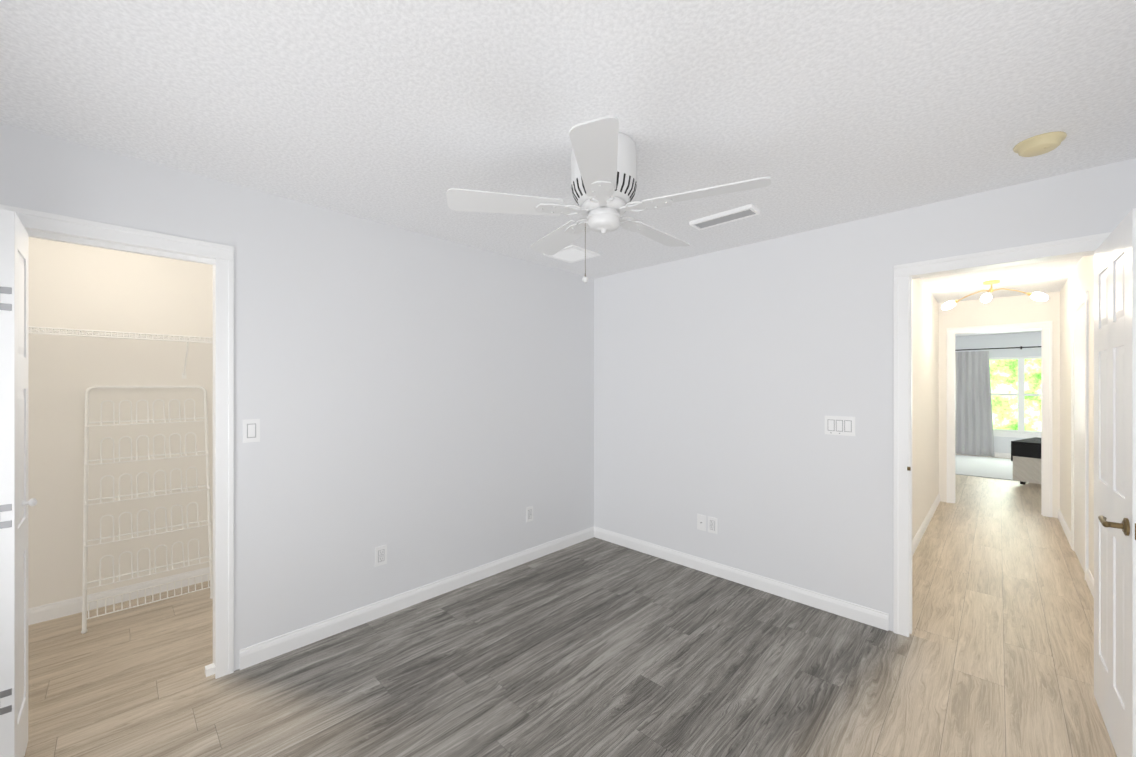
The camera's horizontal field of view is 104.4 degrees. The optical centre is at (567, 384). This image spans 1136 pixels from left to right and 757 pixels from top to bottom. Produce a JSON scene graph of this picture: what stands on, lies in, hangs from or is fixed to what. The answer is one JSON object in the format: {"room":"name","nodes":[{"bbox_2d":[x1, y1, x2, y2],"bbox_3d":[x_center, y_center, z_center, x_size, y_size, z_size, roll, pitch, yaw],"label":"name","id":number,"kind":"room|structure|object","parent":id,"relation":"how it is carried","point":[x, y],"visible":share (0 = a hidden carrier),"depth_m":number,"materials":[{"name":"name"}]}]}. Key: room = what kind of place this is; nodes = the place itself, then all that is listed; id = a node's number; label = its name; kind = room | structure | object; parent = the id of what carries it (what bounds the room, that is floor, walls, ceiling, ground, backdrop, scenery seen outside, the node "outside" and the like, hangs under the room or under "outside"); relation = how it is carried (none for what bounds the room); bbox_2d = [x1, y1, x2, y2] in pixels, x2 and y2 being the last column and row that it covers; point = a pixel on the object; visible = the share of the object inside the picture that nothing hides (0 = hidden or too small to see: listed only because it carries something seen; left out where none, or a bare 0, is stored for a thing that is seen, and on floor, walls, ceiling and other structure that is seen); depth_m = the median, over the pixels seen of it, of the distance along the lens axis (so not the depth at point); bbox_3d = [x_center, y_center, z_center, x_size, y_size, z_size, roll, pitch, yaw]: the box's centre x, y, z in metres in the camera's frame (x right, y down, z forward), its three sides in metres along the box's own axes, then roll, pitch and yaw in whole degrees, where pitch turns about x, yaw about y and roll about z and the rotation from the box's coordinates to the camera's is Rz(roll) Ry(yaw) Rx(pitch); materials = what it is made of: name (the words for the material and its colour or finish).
{"room":"bedroom","nodes":[
{"label":"bedroom","id":0,"kind":"room"},
{"bbox_2d":[28,237,212,608],"bbox_3d":[-3.021,0.215,2.933,0.120,2.440,2.240,0,0,44],"label":"wall","id":1,"kind":"structure","parent":0,"point":[73,286],"depth_m":2.89,"materials":[{"name":"paint"}]},
{"bbox_2d":[28,567,209,624],"bbox_3d":[-2.974,1.387,2.886,0.014,0.096,2.000,0,0,44],"label":"baseboard","id":2,"kind":"structure","parent":1,"relation":"attached to","point":[51,611],"depth_m":2.87,"materials":[{"name":"white wood"}]},
{"bbox_2d":[28,326,212,378],"bbox_3d":[-2.864,-0.189,2.779,0.316,0.287,1.985,0,0,44],"label":"closet shelf","id":3,"kind":"object","parent":1,"relation":"attached to","point":[66,332],"visible":0.65,"depth_m":2.74,"materials":[{"name":"white metal"}]},
{"bbox_2d":[0,123,593,670],"bbox_3d":[-1.255,0.215,2.722,0.120,2.440,4.410,0,0,44],"label":"wall","id":4,"kind":"structure","parent":0,"point":[420,405],"depth_m":2.66,"materials":[{"name":"paint"}]},
{"bbox_2d":[0,208,36,756],"bbox_3d":[-2.043,0.403,1.622,0.342,2.032,0.109,0,0,44],"label":"bifold door","id":5,"kind":"structure","parent":4,"relation":"in","point":[14,502],"depth_m":1.52,"materials":[{"name":"white wood"}]},
{"bbox_2d":[0,204,233,678],"bbox_3d":[-2.000,0.400,1.961,0.128,2.070,0.691,0,0,44],"label":"door frame","id":6,"kind":"structure","parent":4,"relation":"attached to","point":[97,243],"depth_m":2.09,"materials":[{"name":"white wood"}]},
{"bbox_2d":[243,419,259,442],"bbox_3d":[-1.622,0.235,2.256,0.008,0.118,0.072,0,0,44],"label":"light switch","id":7,"kind":"object","parent":4,"relation":"attached to","point":[251,430],"visible":1,"depth_m":2.25,"materials":[{"name":"white plastic"}]},
{"bbox_2d":[375,545,386,566],"bbox_3d":[-1.158,1.059,2.730,0.008,0.118,0.072,0,0,44],"label":"electrical outlet","id":8,"kind":"object","parent":4,"relation":"attached to","point":[380,555],"visible":1,"depth_m":2.73,"materials":[{"name":"white plastic"}]},
{"bbox_2d":[240,526,595,669],"bbox_3d":[-0.701,1.387,3.192,0.014,0.096,2.724,0,0,44],"label":"baseboard","id":9,"kind":"structure","parent":4,"relation":"attached to","point":[252,655],"depth_m":2.77,"materials":[{"name":"white wood"}]},
{"bbox_2d":[526,506,532,521],"bbox_3d":[-0.312,1.055,3.594,0.008,0.118,0.072,0,0,44],"label":"electrical outlet","id":10,"kind":"object","parent":4,"relation":"attached to","point":[529,513],"visible":1,"depth_m":3.59,"materials":[{"name":"white plastic"}]},
{"bbox_2d":[0,0,1135,336],"bbox_3d":[3.586,-1.055,4.302,7.650,0.100,13.440,0,0,44],"label":"ceiling","id":11,"kind":"structure","parent":0,"point":[404,114],"depth_m":1.56,"materials":[{"name":"paint"}]},
{"bbox_2d":[543,245,599,262],"bbox_3d":[0.029,-0.999,3.376,0.310,0.013,0.310,0,0,44],"label":"ceiling vent","id":12,"kind":"object","parent":11,"relation":"in","point":[571,254],"visible":0.94,"depth_m":3.36,"materials":[{"name":"white metal"}]},
{"bbox_2d":[446,115,770,282],"bbox_3d":[0.180,-0.718,1.891,1.244,0.574,1.192,0,0,44],"label":"fan","id":13,"kind":"object","parent":11,"relation":"hanging from","point":[603,169],"visible":1,"depth_m":1.76,"materials":[{"name":"white plastic"}]},
{"bbox_2d":[689,204,760,229],"bbox_3d":[0.928,-0.994,2.622,0.380,0.022,0.130,0,0,44],"label":"ceiling vent","id":14,"kind":"object","parent":11,"relation":"in","point":[736,214],"visible":1,"depth_m":2.60,"materials":[{"name":"white metal"}]},
{"bbox_2d":[941,280,1047,309],"bbox_3d":[4.064,-0.885,4.225,0.763,0.239,0.458,0,0,44],"label":"ceiling light","id":15,"kind":"object","parent":11,"relation":"hanging from","point":[987,297],"visible":1,"depth_m":4.20,"materials":[{"name":"white glass"}]},
{"bbox_2d":[1013,131,1066,156],"bbox_3d":[1.948,-0.984,1.820,0.152,0.042,0.152,0,0,44],"label":"smoke detector","id":16,"kind":"object","parent":11,"relation":"attached to","point":[1040,144],"visible":1,"depth_m":1.79,"materials":[{"name":"beige plastic"}]},
{"bbox_2d":[24,454,1116,756],"bbox_3d":[3.586,1.465,4.301,7.650,0.060,13.440,0,0,44],"label":"floor","id":17,"kind":"structure","parent":0,"point":[594,647],"depth_m":2.20,"materials":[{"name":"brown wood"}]},
{"bbox_2d":[81,386,212,633],"bbox_3d":[-2.719,0.721,2.875,0.375,1.432,0.606,0,0,44],"label":"shoe rack","id":18,"kind":"object","parent":17,"relation":"on","point":[85,529],"visible":0.98,"depth_m":2.83,"materials":[{"name":"white metal"}]},
{"bbox_2d":[955,454,1014,480],"bbox_3d":[7.800,1.428,7.313,4.000,0.014,2.600,0,0,44],"label":"rug","id":19,"kind":"object","parent":17,"relation":"on","point":[987,467],"depth_m":7.57,"materials":[{"name":"white fabric"}]},
{"bbox_2d":[1011,437,1040,484],"bbox_3d":[7.625,1.055,6.125,2.064,0.720,1.564,0,0,-29],"label":"bed","id":20,"kind":"object","parent":19,"relation":"on","point":[1026,456],"visible":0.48,"depth_m":6.18,"materials":[{"name":"grey fabric"}]},
{"bbox_2d":[594,158,1135,630],"bbox_3d":[1.435,0.215,3.091,3.210,2.440,0.120,0,0,44],"label":"wall","id":21,"kind":"structure","parent":0,"point":[726,382],"depth_m":2.99,"materials":[{"name":"paint"}]},
{"bbox_2d":[697,514,705,530],"bbox_3d":[1.029,1.063,3.397,0.072,0.118,0.009,0,0,44],"label":"outlet","id":22,"kind":"object","parent":21,"relation":"attached to","point":[701,522],"visible":1,"depth_m":3.40,"materials":[{"name":"white plastic"}]},
{"bbox_2d":[708,516,716,533],"bbox_3d":[1.094,1.063,3.335,0.072,0.118,0.008,0,0,44],"label":"electrical outlet","id":23,"kind":"object","parent":21,"relation":"attached to","point":[712,524],"visible":1,"depth_m":3.33,"materials":[{"name":"white plastic"}]},
{"bbox_2d":[596,527,888,630],"bbox_3d":[1.067,1.387,3.357,2.250,0.096,0.014,0,0,44],"label":"baseboard","id":24,"kind":"structure","parent":21,"relation":"attached to","point":[856,612],"depth_m":3.08,"materials":[{"name":"white wood"}]},
{"bbox_2d":[825,416,854,435],"bbox_3d":[1.694,0.255,2.747,0.165,0.118,0.008,0,0,44],"label":"light switch","id":25,"kind":"object","parent":21,"relation":"attached to","point":[840,425],"visible":1,"depth_m":2.74,"materials":[{"name":"white plastic"}]},
{"bbox_2d":[893,232,1111,636],"bbox_3d":[2.227,0.372,2.298,0.840,2.125,0.154,0,0,44],"label":"door frame","id":26,"kind":"structure","parent":21,"relation":"attached to","point":[902,274],"depth_m":2.51,"materials":[{"name":"white wood"}]},
{"bbox_2d":[1094,208,1135,756],"bbox_3d":[2.197,0.408,1.752,0.156,2.030,0.706,0,0,44],"label":"room door","id":27,"kind":"structure","parent":21,"relation":"in","point":[1115,474],"depth_m":1.70,"materials":[{"name":"white painted wood"},{"name":"antique brass handle"}]},
{"bbox_2d":[912,278,938,540],"bbox_3d":[3.199,0.215,4.114,0.120,2.440,3.810,0,0,44],"label":"wall","id":28,"kind":"structure","parent":0,"point":[925,398],"depth_m":4.40,"materials":[{"name":"paint"}]},
{"bbox_2d":[912,494,939,555],"bbox_3d":[3.592,1.387,4.419,0.014,0.096,2.825,0,0,44],"label":"baseboard","id":29,"kind":"structure","parent":28,"relation":"attached to","point":[930,514],"depth_m":4.34,"materials":[{"name":"white wood"}]},
{"bbox_2d":[955,332,1040,452],"bbox_3d":[8.891,0.216,8.428,5.840,2.440,0.120,0,0,44],"label":"wall","id":30,"kind":"structure","parent":0,"point":[1003,444],"depth_m":8.65,"materials":[{"name":"paint"}]},
{"bbox_2d":[955,351,994,456],"bbox_3d":[8.111,0.371,8.954,0.812,2.090,0.074,0,0,44],"label":"curtain","id":31,"kind":"object","parent":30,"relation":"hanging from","point":[973,421],"depth_m":8.89,"materials":[{"name":"grey fabric"}]},
{"bbox_2d":[962,452,1010,457],"bbox_3d":[8.845,1.388,8.380,5.600,0.096,0.014,0,0,44],"label":"baseboard","id":32,"kind":"structure","parent":30,"relation":"attached to","point":[1002,455],"depth_m":8.67,"materials":[{"name":"white wood"}]},
{"bbox_2d":[955,346,1040,350],"bbox_3d":[8.732,-0.714,8.408,2.544,0.060,0.130,0,0,44],"label":"curtain rod","id":33,"kind":"object","parent":30,"relation":"hanging from","point":[1020,347],"depth_m":8.60,"materials":[{"name":"black metal"}]},
{"bbox_2d":[989,356,1040,437],"bbox_3d":[8.756,0.238,8.505,1.320,1.565,0.120,0,0,44],"label":"bedroom window","id":34,"kind":"structure","parent":30,"relation":"in","point":[1021,432],"depth_m":8.51,"materials":[{"name":"white"}]},
{"bbox_2d":[939,291,1059,517],"bbox_3d":[5.324,0.215,4.783,5.600,2.440,0.120,0,0,44],"label":"wall","id":35,"kind":"structure","parent":0,"point":[1009,310],"depth_m":5.03,"materials":[{"name":"paint"}]},
{"bbox_2d":[947,321,1051,516],"bbox_3d":[4.977,0.373,5.115,0.870,2.125,0.141,0,0,44],"label":"door frame","id":36,"kind":"structure","parent":35,"relation":"attached to","point":[1047,417],"depth_m":4.87,"materials":[{"name":"white wood"}]},
{"bbox_2d":[1060,255,1093,577],"bbox_3d":[2.650,0.215,1.951,0.120,2.440,7.670,0,0,44],"label":"wall","id":37,"kind":"structure","parent":0,"point":[1078,283],"depth_m":4.03,"materials":[{"name":"paint"}]},
{"bbox_2d":[1058,509,1070,545],"bbox_3d":[4.852,1.387,4.297,0.014,0.096,1.235,0,0,44],"label":"baseboard","id":38,"kind":"structure","parent":37,"relation":"attached to","point":[1062,521],"depth_m":4.27,"materials":[{"name":"white wood"}]},
{"bbox_2d":[1071,291,1088,579],"bbox_3d":[4.108,0.373,3.539,0.017,2.125,0.874,0,0,44],"label":"door frame","id":39,"kind":"structure","parent":37,"relation":"attached to","point":[1079,440],"depth_m":3.49,"materials":[{"name":"white wood"}]},
{"bbox_2d":[1086,568,1093,597],"bbox_3d":[3.208,1.387,2.617,0.014,0.096,1.685,0,0,44],"label":"baseboard","id":40,"kind":"structure","parent":37,"relation":"attached to","point":[1089,578],"depth_m":3.09,"materials":[{"name":"white wood"}]},
{"label":"outside","id":41,"kind":"structure","parent":0,"visible":0},
{"bbox_2d":[989,359,1040,430],"bbox_3d":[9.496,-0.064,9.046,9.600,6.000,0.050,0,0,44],"label":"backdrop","id":42,"kind":"structure","parent":41,"point":[1003,376],"depth_m":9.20,"materials":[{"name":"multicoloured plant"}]}
]}

